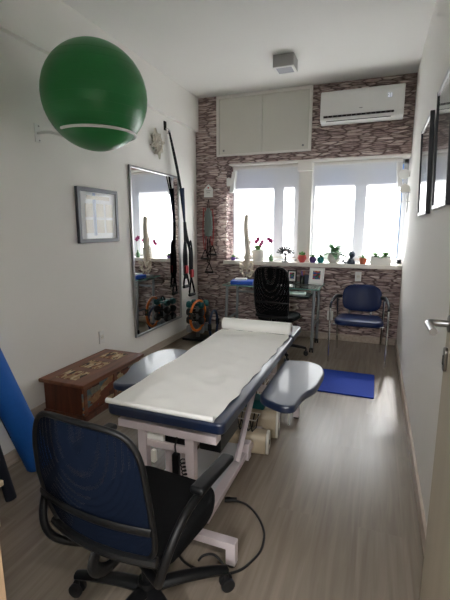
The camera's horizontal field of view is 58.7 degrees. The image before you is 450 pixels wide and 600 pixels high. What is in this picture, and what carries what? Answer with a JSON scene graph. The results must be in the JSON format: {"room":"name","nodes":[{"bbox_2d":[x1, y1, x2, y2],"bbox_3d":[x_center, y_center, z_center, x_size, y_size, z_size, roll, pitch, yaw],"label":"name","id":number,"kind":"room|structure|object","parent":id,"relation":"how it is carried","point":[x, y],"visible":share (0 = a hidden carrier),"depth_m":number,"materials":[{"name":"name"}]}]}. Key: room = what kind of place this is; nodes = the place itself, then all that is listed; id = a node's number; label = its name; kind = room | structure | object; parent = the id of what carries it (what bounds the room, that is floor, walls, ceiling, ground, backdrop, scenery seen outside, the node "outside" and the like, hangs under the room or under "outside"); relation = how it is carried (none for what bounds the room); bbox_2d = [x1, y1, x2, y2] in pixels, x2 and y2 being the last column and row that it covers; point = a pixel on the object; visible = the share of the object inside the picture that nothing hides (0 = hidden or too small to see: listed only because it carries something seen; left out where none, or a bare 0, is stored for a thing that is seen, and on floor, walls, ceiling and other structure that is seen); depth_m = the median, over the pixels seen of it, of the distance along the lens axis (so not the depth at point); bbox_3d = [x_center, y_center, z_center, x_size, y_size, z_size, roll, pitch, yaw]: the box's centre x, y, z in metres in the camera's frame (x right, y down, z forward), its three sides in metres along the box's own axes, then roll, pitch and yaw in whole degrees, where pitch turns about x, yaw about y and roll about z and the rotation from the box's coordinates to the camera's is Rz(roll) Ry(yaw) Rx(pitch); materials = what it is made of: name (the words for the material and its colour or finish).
{"room":"examination room","nodes":[
{"label":"examination room","id":0,"kind":"room"},
{"bbox_2d":[0,30,197,409],"bbox_3d":[-1.196,-0.791,3.700,0.120,3.140,5.370,4,11,20],"label":"wall","id":1,"kind":"structure","parent":0,"point":[61,291],"depth_m":3.21,"materials":[{"name":"white paint"}]},
{"bbox_2d":[0,250,14,454],"bbox_3d":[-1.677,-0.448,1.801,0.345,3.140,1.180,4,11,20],"label":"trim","id":2,"kind":"structure","parent":1,"relation":"attached to","point":[6,444],"depth_m":2.40,"materials":[{"name":"white paint"}]},
{"bbox_2d":[34,123,136,142],"bbox_3d":[-1.005,-1.214,2.865,0.766,0.130,0.551,4,11,20],"label":"wall holder","id":3,"kind":"object","parent":1,"relation":"attached to","point":[37,132],"visible":0.7,"depth_m":2.75,"materials":[{"name":"white plastic"}]},
{"bbox_2d":[39,36,146,151],"bbox_3d":[-0.904,-1.414,2.790,0.713,0.712,0.713,4,11,20],"label":"exercise ball","id":4,"kind":"object","parent":3,"relation":"on","point":[83,79],"visible":0.98,"depth_m":2.53,"materials":[{"name":"green rubber"}]},
{"bbox_2d":[74,186,118,242],"bbox_3d":[-1.146,-0.763,3.626,0.030,0.475,0.560,4,11,20],"label":"framed certificate","id":5,"kind":"object","parent":1,"relation":"attached to","point":[97,220],"visible":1,"depth_m":3.58,"materials":[{"name":"paper"}]},
{"bbox_2d":[0,0,198,131],"bbox_3d":[-0.992,-2.184,3.760,0.045,0.420,3.489,4,11,20],"label":"beam","id":6,"kind":"structure","parent":1,"relation":"attached to","point":[42,25],"depth_m":3.13,"materials":[{"name":"white paint"}]},
{"bbox_2d":[99,330,104,343],"bbox_3d":[-1.168,0.350,3.792,0.014,0.120,0.075,4,11,20],"label":"wall outlet","id":7,"kind":"object","parent":1,"relation":"attached to","point":[101,333],"visible":1,"depth_m":3.78,"materials":[{"name":"white plastic"}]},
{"bbox_2d":[31,329,192,418],"bbox_3d":[-1.006,0.656,4.279,0.016,0.085,3.490,4,11,20],"label":"baseboard","id":8,"kind":"structure","parent":1,"relation":"attached to","point":[158,346],"depth_m":4.76,"materials":[{"name":"brown wood"}]},
{"bbox_2d":[128,164,181,337],"bbox_3d":[-0.774,-0.566,4.670,0.025,1.800,1.090,4,11,20],"label":"wall mirror","id":9,"kind":"object","parent":1,"relation":"attached to","point":[154,196],"visible":0.86,"depth_m":4.58,"materials":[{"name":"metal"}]},
{"bbox_2d":[150,128,164,158],"bbox_3d":[-0.752,-1.742,4.460,0.041,0.324,0.308,3,11,18],"label":"wall ornament","id":10,"kind":"object","parent":1,"relation":"attached to","point":[156,136],"visible":1,"depth_m":4.44,"materials":[{"name":"beige"}]},
{"bbox_2d":[164,121,195,296],"bbox_3d":[-0.546,-1.065,4.981,0.085,2.102,0.497,8,13,37],"label":"trainer","id":11,"kind":"object","parent":1,"relation":"hanging from","point":[187,242],"visible":1,"depth_m":5.10,"materials":[{"name":"black fabric"}]},
{"bbox_2d":[0,329,423,599],"bbox_3d":[-0.100,1.079,2.515,4.600,0.120,7.400,4,11,20],"label":"floor","id":12,"kind":"structure","parent":0,"point":[333,496],"depth_m":2.06,"materials":[{"name":"laminate"}]},
{"bbox_2d":[0,445,16,501],"bbox_3d":[-1.269,0.642,2.124,0.300,0.877,0.056,4,11,20],"label":"foam roller","id":13,"kind":"object","parent":12,"relation":"on","point":[8,490],"visible":1,"depth_m":2.13,"materials":[{"name":"black rubber"}]},
{"bbox_2d":[4,448,20,466],"bbox_3d":[-1.502,1.064,2.026,0.016,0.085,1.175,4,11,20],"label":"baseboard","id":14,"kind":"structure","parent":12,"relation":"on","point":[12,457],"depth_m":2.48,"materials":[{"name":"brown wood"}]},
{"bbox_2d":[0,348,51,471],"bbox_3d":[-1.254,0.571,2.310,0.419,0.951,0.156,-7,12,-34],"label":"foam roller","id":15,"kind":"object","parent":12,"relation":"on","point":[16,416],"visible":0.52,"depth_m":2.29,"materials":[{"name":"blue rubber"}]},
{"bbox_2d":[38,349,143,421],"bbox_3d":[-1.096,0.698,3.420,0.430,0.308,0.830,4,11,20],"label":"wooden chest","id":16,"kind":"object","parent":12,"relation":"on","point":[79,390],"visible":0.82,"depth_m":3.14,"materials":[{"name":"brown wood"}]},
{"bbox_2d":[32,411,234,599],"bbox_3d":[-0.306,0.739,1.436,0.654,0.932,0.651,5,11,25],"label":"office chair","id":17,"kind":"object","parent":12,"relation":"on","point":[144,517],"visible":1,"depth_m":1.19,"materials":[{"name":"blue fabric"}]},
{"bbox_2d":[182,298,209,341],"bbox_3d":[-0.356,0.243,5.242,0.340,0.545,0.260,4,11,20],"label":"dumbbell rack","id":18,"kind":"object","parent":12,"relation":"on","point":[198,337],"visible":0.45,"depth_m":5.23,"materials":[{"name":"black plastic"}]},
{"bbox_2d":[186,301,203,308],"bbox_3d":[-0.383,0.061,5.138,0.224,0.092,0.092,3,11,14],"label":"dumbbell","id":19,"kind":"object","parent":18,"relation":"on","point":[200,305],"visible":0.9,"depth_m":5.12,"materials":[{"name":"teal rubber"}]},
{"bbox_2d":[186,324,204,333],"bbox_3d":[-0.383,0.376,5.195,0.224,0.110,0.110,3,11,14],"label":"dumbbell","id":20,"kind":"object","parent":18,"relation":"on","point":[188,328],"visible":0.73,"depth_m":5.17,"materials":[{"name":"grey metal"}]},
{"bbox_2d":[186,316,204,324],"bbox_3d":[-0.383,0.263,5.175,0.224,0.108,0.108,3,11,14],"label":"dumbbell","id":21,"kind":"object","parent":18,"relation":"on","point":[201,320],"visible":0.74,"depth_m":5.14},
{"bbox_2d":[186,308,204,316],"bbox_3d":[-0.383,0.160,5.156,0.224,0.104,0.104,3,11,14],"label":"dumbbell","id":22,"kind":"object","parent":18,"relation":"on","point":[200,312],"visible":0.73,"depth_m":5.13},
{"bbox_2d":[188,299,206,331],"bbox_3d":[-0.341,0.195,5.043,0.053,0.412,0.416,5,11,25],"label":"ring","id":23,"kind":"object","parent":18,"relation":"on","point":[190,314],"visible":0.91,"depth_m":4.95,"materials":[{"name":"orange rubber"}]},
{"bbox_2d":[192,322,207,330],"bbox_3d":[-0.330,0.351,5.333,0.224,0.110,0.110,3,11,14],"label":"dumbbell","id":24,"kind":"object","parent":18,"relation":"on","point":[205,324],"visible":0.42,"depth_m":5.29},
{"bbox_2d":[191,299,208,305],"bbox_3d":[-0.330,0.036,5.276,0.224,0.092,0.092,3,11,14],"label":"dumbbell","id":25,"kind":"object","parent":18,"relation":"on","point":[206,302],"visible":0.48,"depth_m":5.23,"materials":[{"name":"teal rubber"}]},
{"bbox_2d":[192,314,208,321],"bbox_3d":[-0.330,0.238,5.313,0.224,0.108,0.108,3,11,14],"label":"dumbbell","id":26,"kind":"object","parent":18,"relation":"on","point":[193,317],"visible":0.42,"depth_m":5.28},
{"bbox_2d":[193,306,208,313],"bbox_3d":[-0.330,0.135,5.294,0.224,0.104,0.104,3,11,14],"label":"dumbbell","id":27,"kind":"object","parent":18,"relation":"on","point":[207,308],"visible":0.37,"depth_m":5.26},
{"bbox_2d":[208,309,218,335],"bbox_3d":[-0.150,0.318,5.264,0.050,0.392,0.392,3,11,15],"label":"ring","id":28,"kind":"object","parent":12,"relation":"on","point":[213,310],"visible":0.8,"depth_m":5.15,"materials":[{"name":"black rubber"}]},
{"bbox_2d":[109,326,323,567],"bbox_3d":[-0.001,0.669,2.706,1.264,0.620,1.942,4,11,21],"label":"table","id":29,"kind":"object","parent":12,"relation":"on","point":[294,382],"visible":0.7,"depth_m":2.07,"materials":[{"name":"blue plastic"}]},
{"bbox_2d":[151,449,156,462],"bbox_3d":[-0.340,0.744,1.912,0.026,0.065,0.018,4,11,21],"label":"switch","id":30,"kind":"object","parent":29,"relation":"attached to","point":[153,452],"depth_m":1.90,"materials":[{"name":"white plastic"}]},
{"bbox_2d":[105,317,291,422],"bbox_3d":[-0.019,0.335,2.538,0.582,0.100,1.599,4,11,21],"label":"sheet","id":31,"kind":"object","parent":29,"relation":"on","point":[199,384],"visible":1,"depth_m":2.30,"materials":[{"name":"white paper"}]},
{"bbox_2d":[109,337,292,434],"bbox_3d":[-0.022,0.418,2.506,0.605,0.055,1.500,4,11,21],"label":"cushion","id":32,"kind":"object","parent":29,"relation":"on","point":[222,423],"depth_m":1.87,"materials":[{"name":"leather"}]},
{"bbox_2d":[239,326,300,341],"bbox_3d":[0.313,0.262,3.370,0.600,0.055,0.360,4,11,21],"label":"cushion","id":33,"kind":"object","parent":29,"relation":"on","point":[296,330],"depth_m":3.25,"materials":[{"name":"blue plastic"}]},
{"bbox_2d":[257,379,289,424],"bbox_3d":[0.397,0.762,3.092,0.251,0.300,0.212,4,11,20],"label":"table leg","id":34,"kind":"object","parent":29,"relation":"attached to","point":[265,382],"visible":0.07,"depth_m":2.98,"materials":[{"name":"beige metal"}]},
{"bbox_2d":[179,497,264,574],"bbox_3d":[-0.007,1.101,1.902,0.472,0.055,0.409,-8,13,-38],"label":"power cord","id":35,"kind":"object","parent":12,"relation":"on","point":[227,499],"visible":0.82,"depth_m":1.78,"materials":[{"name":"black rubber"}]},
{"bbox_2d":[229,426,270,454],"bbox_3d":[0.144,0.922,2.670,0.310,0.135,0.140,2,11,12],"label":"bolster","id":36,"kind":"object","parent":12,"relation":"on","point":[261,438],"visible":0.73,"depth_m":2.59,"materials":[{"name":"leather"}]},
{"bbox_2d":[238,410,259,431],"bbox_3d":[0.127,0.807,2.661,0.194,0.096,0.111,4,11,20],"label":"wire basket","id":37,"kind":"object","parent":36,"relation":"on","point":[241,418],"visible":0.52,"depth_m":2.65,"materials":[{"name":"black metal"}]},
{"bbox_2d":[238,407,279,437],"bbox_3d":[0.232,0.855,2.884,0.316,0.190,0.180,2,11,12],"label":"bolster","id":38,"kind":"object","parent":12,"relation":"on","point":[269,419],"visible":0.54,"depth_m":2.78,"materials":[{"name":"leather"}]},
{"bbox_2d":[245,393,264,409],"bbox_3d":[0.226,0.726,2.869,0.140,0.070,0.120,4,11,20],"label":"pouch","id":39,"kind":"object","parent":38,"relation":"on","point":[257,404],"visible":0.28,"depth_m":2.81,"materials":[{"name":"teal fabric"}]},
{"bbox_2d":[222,281,324,352],"bbox_3d":[0.611,0.170,5.098,1.181,0.750,0.618,4,11,20],"label":"glass desk","id":40,"kind":"object","parent":12,"relation":"on","point":[313,294],"visible":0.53,"depth_m":5.01,"materials":[{"name":"grey metal"}]},
{"bbox_2d":[230,279,253,284],"bbox_3d":[0.227,-0.233,5.086,0.280,0.045,0.222,2,10,12],"label":"ring binder","id":41,"kind":"object","parent":40,"relation":"on","point":[233,281],"visible":0.79,"depth_m":4.99,"materials":[{"name":"blue plastic"}]},
{"bbox_2d":[239,211,253,277],"bbox_3d":[0.298,-0.709,5.292,0.204,0.911,0.179,4,11,20],"label":"model","id":42,"kind":"object","parent":40,"relation":"on","point":[248,253],"visible":0.98,"depth_m":5.29},
{"bbox_2d":[288,270,296,282],"bbox_3d":[0.866,-0.302,5.163,0.120,0.170,0.072,3,11,15],"label":"photo frame","id":43,"kind":"object","parent":40,"relation":"on","point":[292,274],"visible":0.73,"depth_m":5.14,"materials":[{"name":"white paper"}]},
{"bbox_2d":[290,272,294,278],"bbox_3d":[0.862,-0.315,5.145,0.060,0.080,0.003,3,-1,15],"label":"photograph","id":44,"kind":"object","parent":43,"relation":"attached to","point":[291,273],"depth_m":5.14},
{"bbox_2d":[280,291,305,295],"bbox_3d":[0.831,-0.084,4.869,0.300,0.020,0.200,3,11,15],"label":"laptop","id":45,"kind":"object","parent":40,"relation":"on","point":[300,293],"visible":0.61,"depth_m":4.79,"materials":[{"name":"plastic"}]},
{"bbox_2d":[275,292,312,298],"bbox_3d":[0.837,-0.066,4.887,0.420,0.020,0.330,4,11,20],"label":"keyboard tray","id":46,"kind":"object","parent":40,"relation":"on","point":[308,295],"depth_m":4.74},
{"bbox_2d":[300,271,304,283],"bbox_3d":[0.983,-0.287,5.067,0.072,0.161,0.072,4,11,20],"label":"pen holder","id":47,"kind":"object","parent":40,"relation":"on","point":[302,278],"visible":1,"depth_m":5.05,"materials":[{"name":"black plastic"}]},
{"bbox_2d":[300,275,304,283],"bbox_3d":[0.983,-0.257,5.073,0.072,0.100,0.072,4,11,20],"label":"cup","id":48,"kind":"object","parent":47,"relation":"on","point":[302,278],"depth_m":5.04,"materials":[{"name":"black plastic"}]},
{"bbox_2d":[303,275,308,283],"bbox_3d":[1.042,-0.261,5.060,0.100,0.110,0.050,4,11,20],"label":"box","id":49,"kind":"object","parent":40,"relation":"on","point":[306,276],"visible":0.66,"depth_m":5.04,"materials":[{"name":"plastic"}]},
{"bbox_2d":[308,267,324,284],"bbox_3d":[1.140,-0.290,4.976,0.185,0.221,0.077,5,12,27],"label":"photo frame","id":50,"kind":"object","parent":40,"relation":"on","point":[316,275],"visible":1,"depth_m":4.96,"materials":[{"name":"white plastic"}]},
{"bbox_2d":[312,271,320,279],"bbox_3d":[1.137,-0.309,4.966,0.092,0.105,0.003,5,-3,27],"label":"photograph","id":51,"kind":"object","parent":50,"relation":"attached to","point":[316,275],"depth_m":4.96},
{"bbox_2d":[254,266,307,361],"bbox_3d":[0.625,0.112,4.581,0.664,1.048,0.649,6,12,28],"label":"office chair","id":52,"kind":"object","parent":12,"relation":"on","point":[282,313],"visible":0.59,"depth_m":4.29,"materials":[{"name":"black fabric"}]},
{"bbox_2d":[318,369,373,398],"bbox_3d":[1.073,0.776,3.819,0.660,0.012,0.585,4,11,20],"label":"exercise mat","id":53,"kind":"object","parent":12,"relation":"on","point":[334,381],"visible":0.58,"depth_m":3.75,"materials":[{"name":"blue rubber"}]},
{"bbox_2d":[327,284,389,367],"bbox_3d":[1.504,0.253,4.495,0.608,0.806,0.568,4,11,20],"label":"armchair","id":54,"kind":"object","parent":12,"relation":"on","point":[356,297],"visible":1,"depth_m":4.56,"materials":[{"name":"blue leather"}]},
{"bbox_2d":[62,0,435,98],"bbox_3d":[0.118,-2.307,2.921,3.100,0.120,5.370,4,11,20],"label":"ceiling","id":55,"kind":"structure","parent":0,"point":[209,48],"depth_m":3.59,"materials":[{"name":"white paint"}]},
{"bbox_2d":[273,52,297,74],"bbox_3d":[0.611,-2.388,4.048,0.210,0.121,0.210,4,11,20],"label":"ceiling light","id":56,"kind":"object","parent":55,"relation":"attached to","point":[285,63],"visible":1,"depth_m":3.97,"materials":[{"name":"white plastic"}]},
{"bbox_2d":[276,67,293,73],"bbox_3d":[0.611,-2.333,4.058,0.160,0.005,0.160,4,11,20],"label":"diffuser","id":57,"kind":"object","parent":56,"relation":"attached to","point":[279,70],"depth_m":4.06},
{"bbox_2d":[196,73,417,344],"bbox_3d":[0.965,-1.102,5.415,2.693,3.140,0.580,4,11,20],"label":"wall","id":58,"kind":"structure","parent":0,"point":[394,136],"depth_m":5.23,"materials":[{"name":"stone"}]},
{"bbox_2d":[201,208,208,259],"bbox_3d":[-0.281,-0.921,5.580,0.132,0.714,0.031,4,11,20],"label":"band","id":59,"kind":"object","parent":58,"relation":"hanging from","point":[203,208],"visible":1,"depth_m":5.60,"materials":[{"name":"black rubber"}]},
{"bbox_2d":[204,184,212,196],"bbox_3d":[-0.227,-1.496,5.476,0.130,0.175,0.019,4,11,20],"label":"plaque","id":60,"kind":"object","parent":58,"relation":"attached to","point":[208,191],"visible":1,"depth_m":5.47,"materials":[{"name":"white plastic"}]},
{"bbox_2d":[204,200,212,236],"bbox_3d":[-0.230,-1.128,5.522,0.124,0.513,0.050,4,11,20],"label":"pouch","id":61,"kind":"object","parent":60,"relation":"hanging from","point":[208,227],"visible":1,"depth_m":5.51,"materials":[{"name":"grey fabric"}]},
{"bbox_2d":[205,239,212,272],"bbox_3d":[-0.225,-0.618,5.614,0.132,0.484,0.031,4,11,20],"label":"band","id":62,"kind":"object","parent":58,"relation":"hanging from","point":[207,239],"visible":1,"depth_m":5.63,"materials":[{"name":"black rubber"}]},
{"bbox_2d":[208,209,216,255],"bbox_3d":[-0.178,-0.934,5.538,0.132,0.634,0.031,4,11,20],"label":"band","id":63,"kind":"object","parent":58,"relation":"hanging from","point":[209,253],"visible":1,"depth_m":5.56,"materials":[{"name":"black rubber"}]},
{"bbox_2d":[227,170,237,192],"bbox_3d":[0.075,-1.617,5.484,0.175,0.290,0.110,4,11,20],"label":"wall speaker","id":64,"kind":"object","parent":58,"relation":"attached to","point":[232,181],"visible":0.94,"depth_m":5.44,"materials":[{"name":"white plastic"}]},
{"bbox_2d":[216,85,313,156],"bbox_3d":[0.477,-2.252,5.091,1.250,0.750,0.040,4,11,20],"label":"upper cabinet","id":65,"kind":"object","parent":58,"relation":"attached to","point":[276,120],"visible":1,"depth_m":5.07,"materials":[{"name":"white wood"}]},
{"bbox_2d":[233,164,298,258],"bbox_3d":[0.546,-1.194,5.454,0.910,1.230,0.053,4,11,20],"label":"window","id":66,"kind":"structure","parent":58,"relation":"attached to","point":[269,194],"depth_m":5.41,"materials":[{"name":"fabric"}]},
{"bbox_2d":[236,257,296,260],"bbox_3d":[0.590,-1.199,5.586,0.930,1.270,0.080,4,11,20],"label":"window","id":67,"kind":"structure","parent":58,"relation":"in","point":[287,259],"depth_m":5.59,"materials":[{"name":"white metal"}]},
{"bbox_2d":[211,323,394,344],"bbox_3d":[0.869,0.447,5.436,2.653,0.085,0.066,4,11,20],"label":"baseboard","id":68,"kind":"structure","parent":58,"relation":"attached to","point":[344,337],"depth_m":5.18,"materials":[{"name":"brown wood"}]},
{"bbox_2d":[297,167,313,261],"bbox_3d":[1.083,-1.154,5.339,0.170,1.270,0.260,4,11,20],"label":"trim","id":69,"kind":"structure","parent":58,"relation":"attached to","point":[305,177],"depth_m":5.22,"materials":[{"name":"white paint"}]},
{"bbox_2d":[298,161,313,171],"bbox_3d":[1.028,-1.700,5.099,0.185,0.110,0.100,4,11,20],"label":"trim","id":70,"kind":"structure","parent":58,"relation":"attached to","point":[302,166],"depth_m":5.05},
{"bbox_2d":[223,259,401,269],"bbox_3d":[1.114,-0.487,5.361,2.297,0.050,0.380,4,11,20],"label":"trim","id":71,"kind":"structure","parent":58,"relation":"attached to","point":[236,261],"depth_m":5.14,"materials":[{"name":"stone"}]},
{"bbox_2d":[249,237,264,260],"bbox_3d":[0.437,-0.698,5.457,0.266,0.331,0.198,-5,11,-24],"label":"potted orchid","id":72,"kind":"object","parent":71,"relation":"on","point":[258,254],"visible":0.83,"depth_m":5.40,"materials":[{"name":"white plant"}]},
{"bbox_2d":[267,237,272,261],"bbox_3d":[0.609,-0.688,5.393,0.095,0.333,0.060,4,11,20],"label":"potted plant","id":73,"kind":"object","parent":71,"relation":"on","point":[269,239],"visible":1,"depth_m":5.38,"materials":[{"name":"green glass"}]},
{"bbox_2d":[277,246,293,261],"bbox_3d":[0.802,-0.611,5.312,0.243,0.210,0.090,4,11,20],"label":"tree ornament","id":74,"kind":"object","parent":71,"relation":"on","point":[285,251],"visible":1,"depth_m":5.30,"materials":[{"name":"black metal"}]},
{"bbox_2d":[298,251,305,262],"bbox_3d":[1.014,-0.568,5.260,0.116,0.145,0.116,4,11,20],"label":"potted cactus","id":75,"kind":"object","parent":71,"relation":"on","point":[301,257],"visible":0.99,"depth_m":5.23,"materials":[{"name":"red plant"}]},
{"bbox_2d":[298,255,305,262],"bbox_3d":[1.014,-0.543,5.264,0.116,0.095,0.116,4,11,20],"label":"pot","id":76,"kind":"object","parent":75,"relation":"on","point":[301,258],"depth_m":5.22,"materials":[{"name":"red ceramic"}]},
{"bbox_2d":[309,253,315,262],"bbox_3d":[1.143,-0.555,5.213,0.094,0.136,0.088,4,11,20],"label":"sprig","id":77,"kind":"object","parent":71,"relation":"on","point":[312,259],"visible":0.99,"depth_m":5.19,"materials":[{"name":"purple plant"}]},
{"bbox_2d":[309,257,315,262],"bbox_3d":[1.145,-0.525,5.217,0.088,0.075,0.088,4,11,20],"label":"pot","id":78,"kind":"object","parent":77,"relation":"on","point":[312,259],"depth_m":5.19,"materials":[{"name":"purple ceramic"}]},
{"bbox_2d":[317,253,323,262],"bbox_3d":[1.237,-0.549,5.179,0.104,0.136,0.090,4,11,20],"label":"sprig","id":79,"kind":"object","parent":71,"relation":"on","point":[320,259],"visible":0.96,"depth_m":5.15,"materials":[{"name":"teal ceramic"}]},
{"bbox_2d":[317,257,323,262],"bbox_3d":[1.239,-0.518,5.183,0.088,0.075,0.088,4,11,20],"label":"pot","id":80,"kind":"object","parent":79,"relation":"on","point":[320,259],"depth_m":5.15,"materials":[{"name":"teal ceramic"}]},
{"bbox_2d":[316,243,349,263],"bbox_3d":[1.399,-0.597,5.120,0.370,0.253,0.455,-8,13,-36],"label":"potted plant","id":81,"kind":"object","parent":71,"relation":"on","point":[333,255],"visible":1,"depth_m":5.06,"materials":[{"name":"green plant"}]},
{"bbox_2d":[342,251,354,263],"bbox_3d":[1.563,-0.537,5.044,0.160,0.160,0.098,4,11,20],"label":"figurine","id":82,"kind":"object","parent":71,"relation":"on","point":[351,260],"visible":0.99,"depth_m":5.01,"materials":[{"name":"ceramic"}]},
{"bbox_2d":[358,255,366,263],"bbox_3d":[1.718,-0.504,4.996,0.104,0.113,0.113,4,11,20],"label":"potted succulent","id":83,"kind":"object","parent":71,"relation":"on","point":[363,258],"visible":0.99,"depth_m":4.97,"materials":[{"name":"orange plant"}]},
{"bbox_2d":[359,258,366,263],"bbox_3d":[1.725,-0.486,5.002,0.092,0.075,0.092,4,11,20],"label":"pot","id":84,"kind":"object","parent":83,"relation":"on","point":[362,260],"depth_m":4.97,"materials":[{"name":"ceramic"}]},
{"bbox_2d":[366,252,394,264],"bbox_3d":[1.908,-0.518,4.938,0.322,0.161,0.209,0,10,-2],"label":"planter","id":85,"kind":"object","parent":71,"relation":"on","point":[376,259],"visible":1,"depth_m":4.89,"materials":[{"name":"ceramic"}]},
{"bbox_2d":[229,153,410,166],"bbox_3d":[1.156,-1.773,5.139,2.228,0.020,0.330,4,11,20],"label":"trim","id":86,"kind":"structure","parent":58,"relation":"attached to","point":[404,156],"depth_m":4.96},
{"bbox_2d":[327,311,332,319],"bbox_3d":[1.373,0.203,5.227,0.075,0.120,0.014,4,11,20],"label":"wall outlet","id":87,"kind":"object","parent":58,"relation":"attached to","point":[327,311],"visible":0.7,"depth_m":5.22,"materials":[{"name":"white plastic"}]},
{"bbox_2d":[355,272,361,280],"bbox_3d":[1.672,-0.294,5.022,0.075,0.120,0.014,4,11,20],"label":"wall outlet","id":88,"kind":"object","parent":58,"relation":"attached to","point":[357,274],"visible":1,"depth_m":5.02,"materials":[{"name":"white plastic"}]},
{"bbox_2d":[316,159,408,263],"bbox_3d":[1.712,-1.123,5.169,1.128,1.270,0.080,4,11,20],"label":"window","id":89,"kind":"structure","parent":58,"relation":"in","point":[405,161],"depth_m":4.98,"materials":[{"name":"white metal"}]},
{"bbox_2d":[310,158,402,260],"bbox_3d":[1.631,-1.121,5.051,1.050,1.230,0.053,4,11,20],"label":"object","id":90,"kind":"structure","parent":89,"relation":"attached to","point":[356,204],"depth_m":5.02,"materials":[{"name":"fabric"}]},
{"bbox_2d":[320,83,405,125],"bbox_3d":[1.565,-2.229,4.585,0.900,0.345,0.210,4,11,20],"label":"air conditioner","id":91,"kind":"object","parent":58,"relation":"attached to","point":[385,102],"visible":1,"depth_m":4.50,"materials":[{"name":"white plastic"}]},
{"bbox_2d":[396,161,409,187],"bbox_3d":[2.056,-1.448,4.603,0.175,0.290,0.110,4,11,20],"label":"wall speaker","id":92,"kind":"object","parent":58,"relation":"attached to","point":[401,174],"visible":0.84,"depth_m":4.57,"materials":[{"name":"white plastic"}]},
{"bbox_2d":[397,0,449,524],"bbox_3d":[1.435,-0.614,2.722,0.120,3.140,5.370,4,11,20],"label":"wall","id":93,"kind":"structure","parent":0,"point":[425,278],"depth_m":2.56,"materials":[{"name":"white paint"}]},
{"bbox_2d":[398,183,410,212],"bbox_3d":[1.957,-1.109,4.347,0.147,0.315,0.028,4,11,20],"label":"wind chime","id":94,"kind":"object","parent":93,"relation":"attached to","point":[404,188],"visible":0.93,"depth_m":4.33,"materials":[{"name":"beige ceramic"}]},
{"bbox_2d":[395,339,426,553],"bbox_3d":[1.299,0.918,2.829,0.016,0.085,4.720,4,11,20],"label":"baseboard","id":95,"kind":"structure","parent":93,"relation":"attached to","point":[420,508],"depth_m":2.39,"materials":[{"name":"brown wood"}]},
{"bbox_2d":[417,110,434,215],"bbox_3d":[1.368,-0.894,2.735,0.045,0.613,0.580,4,11,20],"label":"framed picture","id":96,"kind":"object","parent":93,"relation":"attached to","point":[427,133],"visible":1,"depth_m":2.61,"materials":[{"name":"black glass"}]},
{"bbox_2d":[420,306,449,599],"bbox_3d":[0.538,0.238,0.907,0.110,2.092,0.810,4,11,20],"label":"door","id":97,"kind":"structure","parent":93,"relation":"in","point":[435,583],"depth_m":1.20,"materials":[{"name":"paint"}]},
{"bbox_2d":[431,66,449,209],"bbox_3d":[1.073,-0.768,1.961,0.045,0.615,0.525,4,11,20],"label":"framed picture","id":98,"kind":"object","parent":93,"relation":"attached to","point":[441,165],"visible":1,"depth_m":1.95,"materials":[{"name":"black glass"}]},
{"bbox_2d":[442,100,449,200],"bbox_3d":[1.075,-0.768,1.960,0.006,0.575,0.485,2,10,21],"label":"print","id":99,"kind":"object","parent":98,"relation":"on","point":[445,103],"depth_m":1.89},
{"bbox_3d":[-0.808,-0.266,0.794,2.693,3.140,0.120,4,11,20],"label":"wall","id":100,"kind":"structure","parent":0,"visible":0},
{"bbox_2d":[0,547,6,599],"bbox_3d":[-0.576,0.231,0.800,0.075,2.160,0.150,4,11,20],"label":"trim","id":101,"kind":"structure","parent":100,"relation":"attached to","point":[2,583],"depth_m":0.93,"materials":[{"name":"brown wood"}]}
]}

